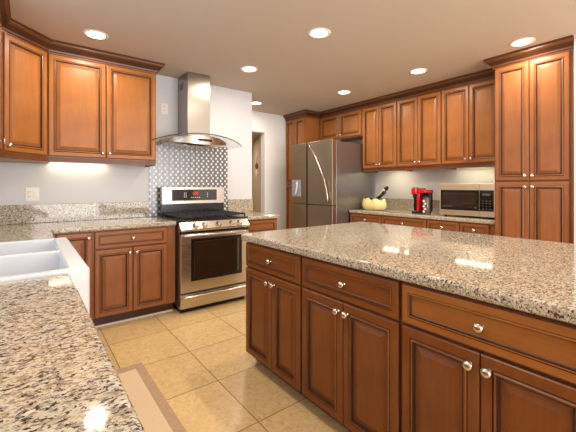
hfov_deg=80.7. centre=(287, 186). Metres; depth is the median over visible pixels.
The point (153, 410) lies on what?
rug
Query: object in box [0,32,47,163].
upper cabinet
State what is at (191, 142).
hood
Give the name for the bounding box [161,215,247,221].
cooktop
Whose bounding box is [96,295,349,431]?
floor
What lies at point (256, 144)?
wall
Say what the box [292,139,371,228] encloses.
refrigerator
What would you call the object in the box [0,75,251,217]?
wall
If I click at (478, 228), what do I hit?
base cabinet
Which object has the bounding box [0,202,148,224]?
backsplash
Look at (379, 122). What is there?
upper cabinet
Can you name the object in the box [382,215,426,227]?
base cabinet
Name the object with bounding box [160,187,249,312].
gas range
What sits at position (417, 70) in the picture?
recessed light
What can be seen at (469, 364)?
base cabinet
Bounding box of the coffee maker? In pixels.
[411,187,432,213]
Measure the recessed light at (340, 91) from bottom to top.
0.007 m
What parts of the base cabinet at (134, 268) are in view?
door, drawer, door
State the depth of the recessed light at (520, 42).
2.99 m
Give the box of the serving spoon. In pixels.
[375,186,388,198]
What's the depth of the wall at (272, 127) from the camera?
5.99 m
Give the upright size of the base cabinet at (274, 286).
0.872 m
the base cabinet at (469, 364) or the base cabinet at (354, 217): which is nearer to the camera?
the base cabinet at (469, 364)
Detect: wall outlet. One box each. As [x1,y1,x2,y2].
[25,188,38,200]
[161,103,167,113]
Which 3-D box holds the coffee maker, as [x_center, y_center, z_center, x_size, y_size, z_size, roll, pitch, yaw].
[1.733,0.180,4.366,0.235,0.330,0.190,0,0,-37]
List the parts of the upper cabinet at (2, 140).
door, door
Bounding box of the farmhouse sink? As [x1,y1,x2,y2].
[0,237,89,314]
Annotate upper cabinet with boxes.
[0,22,6,150]
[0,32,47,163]
[46,53,155,166]
[320,109,362,141]
[363,102,397,172]
[397,91,454,170]
[442,79,494,169]
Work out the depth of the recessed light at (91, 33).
2.83 m
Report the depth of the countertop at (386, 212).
4.08 m
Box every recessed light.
[82,29,108,39]
[240,66,257,71]
[252,101,262,104]
[307,28,330,38]
[337,90,350,93]
[409,68,427,73]
[509,37,534,46]
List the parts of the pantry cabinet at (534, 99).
door, door, door, door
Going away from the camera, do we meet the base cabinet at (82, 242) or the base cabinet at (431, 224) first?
the base cabinet at (82, 242)
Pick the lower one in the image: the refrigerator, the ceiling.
the refrigerator
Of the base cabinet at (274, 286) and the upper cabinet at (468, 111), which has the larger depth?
the upper cabinet at (468, 111)
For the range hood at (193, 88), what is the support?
attached to the wall at (230, 109)
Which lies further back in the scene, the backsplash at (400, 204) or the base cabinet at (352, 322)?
the backsplash at (400, 204)
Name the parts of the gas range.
panel, display panel, drawer, control panel, oven door, handle, handle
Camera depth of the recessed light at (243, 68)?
3.68 m
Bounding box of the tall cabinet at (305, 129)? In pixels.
[286,117,319,228]
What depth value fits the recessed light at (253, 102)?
5.20 m
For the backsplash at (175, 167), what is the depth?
4.06 m
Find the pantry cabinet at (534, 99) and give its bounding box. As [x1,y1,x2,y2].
[495,50,573,243]
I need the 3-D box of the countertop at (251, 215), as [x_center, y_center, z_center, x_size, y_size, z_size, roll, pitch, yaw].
[-0.482,0.367,4.235,0.466,0.042,0.648,0,0,-37]
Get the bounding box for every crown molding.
[0,0,164,74]
[283,35,573,121]
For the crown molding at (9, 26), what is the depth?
3.03 m
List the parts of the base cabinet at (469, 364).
door, knob, knob, knob, drawer, door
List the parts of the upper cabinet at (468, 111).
door, door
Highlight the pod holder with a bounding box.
[423,196,431,213]
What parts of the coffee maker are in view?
water tank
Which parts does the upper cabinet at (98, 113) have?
door, door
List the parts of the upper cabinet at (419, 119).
door, door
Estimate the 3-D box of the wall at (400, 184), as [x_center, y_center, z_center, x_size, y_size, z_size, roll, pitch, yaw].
[3.054,-0.007,3.306,0.130,2.535,8.530,0,0,-37]
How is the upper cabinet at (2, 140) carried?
attached to the wall
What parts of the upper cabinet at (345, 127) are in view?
door, door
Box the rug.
[116,362,186,431]
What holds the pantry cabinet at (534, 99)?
on the floor
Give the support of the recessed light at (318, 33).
in the ceiling
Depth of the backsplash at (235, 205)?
4.50 m
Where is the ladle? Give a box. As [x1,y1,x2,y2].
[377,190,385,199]
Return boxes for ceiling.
[9,0,575,114]
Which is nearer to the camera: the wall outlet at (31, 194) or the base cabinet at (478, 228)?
the wall outlet at (31, 194)
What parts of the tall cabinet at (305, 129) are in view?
door, door, door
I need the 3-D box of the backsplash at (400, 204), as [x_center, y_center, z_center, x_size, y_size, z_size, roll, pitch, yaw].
[1.988,0.265,4.567,0.022,0.160,1.955,0,0,-37]
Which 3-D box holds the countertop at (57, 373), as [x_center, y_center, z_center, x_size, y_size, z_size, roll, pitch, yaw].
[-0.757,0.367,1.536,1.664,0.042,4.598,0,0,-37]
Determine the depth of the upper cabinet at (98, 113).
3.21 m
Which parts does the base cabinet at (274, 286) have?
door, drawer, door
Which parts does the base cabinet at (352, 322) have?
door, knob, knob, knob, drawer, door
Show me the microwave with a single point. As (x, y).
(478, 200)
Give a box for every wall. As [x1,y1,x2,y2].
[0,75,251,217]
[252,111,285,229]
[252,134,260,212]
[348,139,494,199]
[574,35,575,243]
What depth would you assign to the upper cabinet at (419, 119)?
4.38 m
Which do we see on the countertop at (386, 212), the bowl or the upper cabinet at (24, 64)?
the bowl
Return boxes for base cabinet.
[53,231,92,318]
[92,225,174,325]
[246,242,312,402]
[248,218,276,232]
[302,256,402,431]
[350,213,382,223]
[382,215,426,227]
[402,281,575,431]
[427,219,459,231]
[460,222,494,234]
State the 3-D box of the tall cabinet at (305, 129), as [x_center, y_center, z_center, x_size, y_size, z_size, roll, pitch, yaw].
[0.370,0.043,6.117,0.704,2.435,0.542,0,0,-37]
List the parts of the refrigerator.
door, door, handle, door, door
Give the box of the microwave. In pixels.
[440,184,494,218]
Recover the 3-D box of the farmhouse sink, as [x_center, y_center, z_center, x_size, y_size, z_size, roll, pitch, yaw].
[-1.313,0.459,1.665,0.462,0.253,1.040,0,0,-37]
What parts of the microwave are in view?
door, control panel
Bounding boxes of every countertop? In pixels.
[0,217,175,431]
[241,212,278,219]
[241,222,575,324]
[349,209,494,224]
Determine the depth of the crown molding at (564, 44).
3.93 m
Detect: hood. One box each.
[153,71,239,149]
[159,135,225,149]
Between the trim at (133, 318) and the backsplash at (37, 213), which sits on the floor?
the trim at (133, 318)
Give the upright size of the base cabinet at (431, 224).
0.872 m
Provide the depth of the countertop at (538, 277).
1.60 m
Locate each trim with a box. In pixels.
[95,309,172,327]
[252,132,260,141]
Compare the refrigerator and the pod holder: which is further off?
the refrigerator
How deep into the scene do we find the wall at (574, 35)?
2.86 m
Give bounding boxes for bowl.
[362,198,386,209]
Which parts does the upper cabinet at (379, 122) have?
door, door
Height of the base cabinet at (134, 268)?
0.872 m
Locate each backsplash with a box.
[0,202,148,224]
[149,142,227,216]
[228,199,252,211]
[379,198,439,211]
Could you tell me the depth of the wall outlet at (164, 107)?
3.91 m
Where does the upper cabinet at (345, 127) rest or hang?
attached to the wall at (400, 184)
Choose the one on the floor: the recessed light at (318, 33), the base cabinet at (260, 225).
the base cabinet at (260, 225)

